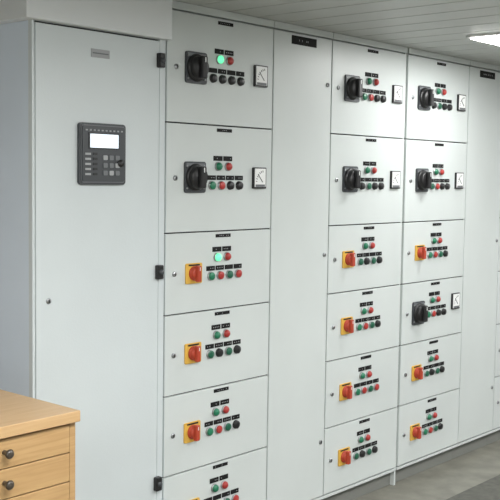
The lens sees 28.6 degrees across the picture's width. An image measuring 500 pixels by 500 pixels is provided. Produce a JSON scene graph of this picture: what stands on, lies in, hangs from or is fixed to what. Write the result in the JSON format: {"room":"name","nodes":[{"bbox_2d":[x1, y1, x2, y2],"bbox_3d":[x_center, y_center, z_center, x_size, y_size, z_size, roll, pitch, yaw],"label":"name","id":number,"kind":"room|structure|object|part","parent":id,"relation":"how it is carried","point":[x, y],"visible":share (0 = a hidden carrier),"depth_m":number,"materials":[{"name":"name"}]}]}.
{"room":"electrical room","nodes":[
{"label":"electrical room","id":0,"kind":"room"},
{"bbox_2d":[173,0,499,65],"bbox_3d":[1.655,-0.875,2.776,5.220,0.100,10.600,5,6,41],"label":"ceiling","id":1,"kind":"structure","parent":0,"point":[442,27],"depth_m":3.92,"materials":[{"name":"grey"}]},
{"bbox_2d":[466,32,499,45],"bbox_3d":[1.238,-0.954,4.526,0.190,0.017,0.630,5,6,41],"label":"ceiling light","id":2,"kind":"object","parent":1,"relation":"attached to","point":[491,38],"depth_m":4.33,"materials":[{"name":"white plastic"}]},
{"bbox_2d":[353,440,499,499],"bbox_3d":[1.622,1.400,2.946,5.220,0.100,10.600,5,6,41],"label":"floor","id":3,"kind":"structure","parent":0,"point":[443,481],"depth_m":5.06,"materials":[{"name":"grey concrete"}]},
{"bbox_2d":[0,389,79,499],"bbox_3d":[-0.964,0.885,2.491,0.622,0.920,0.875,5,6,41],"label":"dresser","id":4,"kind":"object","parent":3,"relation":"on","point":[37,437],"visible":1,"depth_m":2.53,"materials":[{"name":"brown wood"}]},
{"bbox_3d":[-0.742,0.594,2.283,0.051,0.075,0.818,5,6,41],"label":"drawer","id":5,"kind":"part","parent":4,"relation":"part of","materials":[{"name":"brown wood"}]},
{"bbox_3d":[-0.741,0.516,2.277,0.051,0.075,0.818,5,6,41],"label":"drawer","id":6,"kind":"part","parent":4,"relation":"part of","materials":[{"name":"brown wood"}]},
{"bbox_3d":[-0.744,0.672,2.289,0.051,0.075,0.818,5,6,41],"label":"drawer","id":7,"kind":"part","parent":4,"relation":"part of","materials":[{"name":"brown wood"}]},
{"bbox_2d":[0,0,171,499],"bbox_3d":[-0.739,0.176,3.574,0.630,2.180,0.632,5,6,41],"label":"tall cabinet","id":8,"kind":"object","parent":3,"relation":"on","point":[82,82],"visible":1,"depth_m":3.33,"materials":[{"name":"light grey painted metal"},{"name":"dark grey plastic"}]},
{"bbox_2d":[162,0,273,499],"bbox_3d":[-0.314,0.146,4.045,0.636,2.181,0.606,5,6,41],"label":"tall cabinet","id":9,"kind":"object","parent":3,"relation":"on","point":[219,63],"visible":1,"depth_m":3.84,"materials":[{"name":"light grey painted metal"},{"name":"black plastic"}]},
{"bbox_2d":[183,420,200,443],"bbox_3d":[-0.212,0.705,3.785,0.039,0.078,0.088,5,6,41],"label":"switch","id":10,"kind":"object","parent":9,"relation":"attached to","point":[191,428],"depth_m":3.77,"materials":[{"name":"orange"}]},
{"bbox_2d":[184,342,200,363],"bbox_3d":[-0.208,0.398,3.762,0.039,0.078,0.088,5,6,41],"label":"switch","id":11,"kind":"object","parent":9,"relation":"attached to","point":[192,350],"depth_m":3.75,"materials":[{"name":"orange"}]},
{"bbox_2d":[185,263,201,283],"bbox_3d":[-0.203,0.090,3.740,0.039,0.078,0.088,5,6,41],"label":"switch","id":12,"kind":"object","parent":9,"relation":"attached to","point":[193,271],"depth_m":3.73,"materials":[{"name":"orange"}]},
{"bbox_2d":[184,161,207,192],"bbox_3d":[-0.192,-0.275,3.707,0.056,0.118,0.112,5,6,41],"label":"switch","id":13,"kind":"object","parent":9,"relation":"attached to","point":[195,172],"depth_m":3.69,"materials":[{"name":"grey plastic"}]},
{"bbox_2d":[185,51,208,84],"bbox_3d":[-0.186,-0.685,3.676,0.056,0.118,0.112,5,6,41],"label":"switch","id":14,"kind":"object","parent":9,"relation":"attached to","point":[196,62],"depth_m":3.66,"materials":[{"name":"grey plastic"}]},
{"bbox_3d":[-0.134,1.000,3.939,0.026,0.303,0.601,5,6,41],"label":"door","id":15,"kind":"part","parent":9,"relation":"part of","materials":[{"name":"white metal"}]},
{"bbox_3d":[-0.129,0.693,3.916,0.026,0.303,0.601,5,6,41],"label":"door","id":16,"kind":"part","parent":9,"relation":"part of","materials":[{"name":"white metal"}]},
{"bbox_3d":[-0.125,0.386,3.893,0.026,0.303,0.601,5,6,41],"label":"door","id":17,"kind":"part","parent":9,"relation":"part of","materials":[{"name":"white metal"}]},
{"bbox_3d":[-0.121,0.079,3.870,0.026,0.303,0.601,5,6,41],"label":"door","id":18,"kind":"part","parent":9,"relation":"part of","materials":[{"name":"white metal"}]},
{"bbox_3d":[-0.115,-0.280,3.843,0.026,0.406,0.601,5,6,41],"label":"door","id":19,"kind":"part","parent":9,"relation":"part of","materials":[{"name":"white metal"}]},
{"bbox_3d":[-0.110,-0.690,3.813,0.026,0.406,0.601,5,6,41],"label":"door","id":20,"kind":"part","parent":9,"relation":"part of","materials":[{"name":"white metal"}]},
{"bbox_2d":[265,21,332,499],"bbox_3d":[0.001,0.121,4.439,0.587,2.181,0.400,5,6,41],"label":"tall cabinet","id":21,"kind":"object","parent":3,"relation":"on","point":[302,56],"visible":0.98,"depth_m":4.24,"materials":[{"name":"grey metal"}]},
{"bbox_2d":[322,33,407,499],"bbox_3d":[0.353,0.100,4.802,0.636,2.181,0.606,5,6,41],"label":"tall cabinet","id":22,"kind":"object","parent":3,"relation":"on","point":[368,77],"visible":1,"depth_m":4.61,"materials":[{"name":"light grey painted metal"},{"name":"black plastic"}]},
{"bbox_2d":[338,447,350,465],"bbox_3d":[0.450,0.965,4.565,0.039,0.078,0.088,5,6,41],"label":"switch","id":23,"kind":"object","parent":22,"relation":"attached to","point":[344,453],"depth_m":4.55,"materials":[{"name":"orange"}]},
{"bbox_2d":[339,382,351,400],"bbox_3d":[0.455,0.658,4.542,0.039,0.078,0.088,5,6,41],"label":"switch","id":24,"kind":"object","parent":22,"relation":"attached to","point":[345,388],"depth_m":4.53,"materials":[{"name":"orange"}]},
{"bbox_2d":[341,316,353,334],"bbox_3d":[0.459,0.351,4.519,0.039,0.078,0.088,5,6,41],"label":"switch","id":25,"kind":"object","parent":22,"relation":"attached to","point":[347,322],"depth_m":4.51,"materials":[{"name":"orange"}]},
{"bbox_2d":[342,250,354,267],"bbox_3d":[0.464,0.043,4.496,0.039,0.078,0.088,5,6,41],"label":"switch","id":26,"kind":"object","parent":22,"relation":"attached to","point":[348,256],"depth_m":4.48,"materials":[{"name":"orange"}]},
{"bbox_2d":[342,166,360,191],"bbox_3d":[0.475,-0.322,4.463,0.056,0.118,0.112,5,6,41],"label":"switch","id":27,"kind":"object","parent":22,"relation":"attached to","point":[351,175],"depth_m":4.44,"materials":[{"name":"grey plastic"}]},
{"bbox_2d":[344,74,362,101],"bbox_3d":[0.481,-0.732,4.433,0.056,0.118,0.112,5,6,41],"label":"switch","id":28,"kind":"object","parent":22,"relation":"attached to","point":[353,83],"depth_m":4.41,"materials":[{"name":"grey plastic"}]},
{"bbox_3d":[0.533,0.954,4.696,0.026,0.303,0.601,5,6,41],"label":"door","id":29,"kind":"part","parent":22,"relation":"part of","materials":[{"name":"white metal"}]},
{"bbox_3d":[0.538,0.646,4.673,0.026,0.303,0.601,5,6,41],"label":"door","id":30,"kind":"part","parent":22,"relation":"part of","materials":[{"name":"white metal"}]},
{"bbox_3d":[0.542,0.339,4.650,0.026,0.303,0.601,5,6,41],"label":"door","id":31,"kind":"part","parent":22,"relation":"part of","materials":[{"name":"white metal"}]},
{"bbox_3d":[0.546,0.032,4.627,0.026,0.303,0.601,5,6,41],"label":"door","id":32,"kind":"part","parent":22,"relation":"part of","materials":[{"name":"white metal"}]},
{"bbox_3d":[0.552,-0.327,4.600,0.026,0.406,0.601,5,6,41],"label":"door","id":33,"kind":"part","parent":22,"relation":"part of","materials":[{"name":"white metal"}]},
{"bbox_3d":[0.558,-0.737,4.569,0.026,0.406,0.601,5,6,41],"label":"door","id":34,"kind":"part","parent":22,"relation":"part of","materials":[{"name":"white metal"}]},
{"bbox_2d":[390,53,405,484],"bbox_3d":[0.562,0.086,5.030,0.488,2.181,0.013,5,6,41],"label":"trim","id":35,"kind":"structure","parent":3,"relation":"on","point":[392,474],"depth_m":4.95,"materials":[{"name":"grey metal"}]},
{"bbox_2d":[395,48,469,481],"bbox_3d":[0.762,0.071,5.266,0.636,2.181,0.606,5,6,41],"label":"tall cabinet","id":36,"kind":"object","parent":3,"relation":"on","point":[437,85],"visible":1,"depth_m":5.07,"materials":[{"name":"light grey painted metal"},{"name":"black plastic"}]},
{"bbox_2d":[410,423,421,440],"bbox_3d":[0.860,0.936,5.030,0.039,0.078,0.088,5,6,41],"label":"switch","id":37,"kind":"object","parent":36,"relation":"attached to","point":[415,428],"depth_m":5.02,"materials":[{"name":"orange"}]},
{"bbox_2d":[411,364,422,380],"bbox_3d":[0.864,0.629,5.007,0.039,0.078,0.088,5,6,41],"label":"switch","id":38,"kind":"object","parent":36,"relation":"attached to","point":[416,369],"depth_m":4.99,"materials":[{"name":"orange"}]},
{"bbox_2d":[412,301,427,324],"bbox_3d":[0.875,0.322,4.978,0.056,0.118,0.112,5,6,41],"label":"switch","id":39,"kind":"object","parent":36,"relation":"attached to","point":[419,308],"depth_m":4.96,"materials":[{"name":"grey plastic"}]},
{"bbox_2d":[415,245,426,260],"bbox_3d":[0.873,0.015,4.961,0.039,0.078,0.088,5,6,41],"label":"switch","id":40,"kind":"object","parent":36,"relation":"attached to","point":[420,250],"depth_m":4.95,"materials":[{"name":"orange"}]},
{"bbox_2d":[415,168,431,191],"bbox_3d":[0.885,-0.351,4.928,0.056,0.118,0.112,5,6,41],"label":"switch","id":41,"kind":"object","parent":36,"relation":"attached to","point":[423,176],"depth_m":4.91,"materials":[{"name":"grey plastic"}]},
{"bbox_2d":[417,85,433,109],"bbox_3d":[0.891,-0.760,4.897,0.056,0.118,0.112,5,6,41],"label":"switch","id":42,"kind":"object","parent":36,"relation":"attached to","point":[425,93],"depth_m":4.88,"materials":[{"name":"grey plastic"}]},
{"bbox_3d":[0.943,0.925,5.160,0.026,0.303,0.601,5,6,41],"label":"door","id":43,"kind":"part","parent":36,"relation":"part of","materials":[{"name":"white metal"}]},
{"bbox_3d":[0.947,0.618,5.137,0.026,0.303,0.601,5,6,41],"label":"door","id":44,"kind":"part","parent":36,"relation":"part of","materials":[{"name":"white metal"}]},
{"bbox_3d":[0.952,0.310,5.114,0.026,0.303,0.601,5,6,41],"label":"door","id":45,"kind":"part","parent":36,"relation":"part of","materials":[{"name":"white metal"}]},
{"bbox_3d":[0.956,0.003,5.091,0.026,0.303,0.601,5,6,41],"label":"door","id":46,"kind":"part","parent":36,"relation":"part of","materials":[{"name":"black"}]},
{"bbox_3d":[0.961,-0.356,5.065,0.026,0.406,0.601,5,6,41],"label":"door","id":47,"kind":"part","parent":36,"relation":"part of","materials":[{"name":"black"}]},
{"bbox_3d":[0.967,-0.765,5.034,0.026,0.406,0.601,5,6,41],"label":"door","id":48,"kind":"part","parent":36,"relation":"part of","materials":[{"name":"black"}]},
{"bbox_2d":[446,475,499,499],"bbox_3d":[1.748,1.218,4.691,1.250,0.006,5.000,5,6,41],"label":"rubber floor mat","id":49,"kind":"object","parent":3,"relation":"on","point":[489,489],"visible":1,"depth_m":4.83,"materials":[{"name":"grey rubber"}]},
{"bbox_2d":[452,60,499,458],"bbox_3d":[1.078,0.046,5.661,0.587,2.181,0.400,5,6,41],"label":"tall cabinet","id":50,"kind":"object","parent":3,"relation":"on","point":[482,189],"visible":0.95,"depth_m":5.46,"materials":[{"name":"grey metal"}]},
{"bbox_2d":[487,215,499,444],"bbox_3d":[1.429,0.024,6.023,0.636,2.181,0.606,5,6,41],"label":"tall cabinet","id":51,"kind":"object","parent":3,"relation":"on","point":[494,436],"visible":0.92,"depth_m":5.69,"materials":[{"name":"light grey painted metal"},{"name":"black plastic"}]},
{"bbox_3d":[1.610,0.878,5.917,0.026,0.303,0.601,5,6,41],"label":"door","id":52,"kind":"part","parent":51,"relation":"part of","materials":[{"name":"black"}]},
{"bbox_3d":[1.614,0.571,5.894,0.026,0.303,0.601,5,6,41],"label":"door","id":53,"kind":"part","parent":51,"relation":"part of","materials":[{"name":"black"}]},
{"bbox_3d":[1.619,0.263,5.871,0.026,0.303,0.601,5,6,41],"label":"door","id":54,"kind":"part","parent":51,"relation":"part of","materials":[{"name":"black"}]},
{"bbox_3d":[1.623,-0.044,5.848,0.026,0.303,0.601,5,6,41],"label":"door","id":55,"kind":"part","parent":51,"relation":"part of","materials":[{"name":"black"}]}
]}

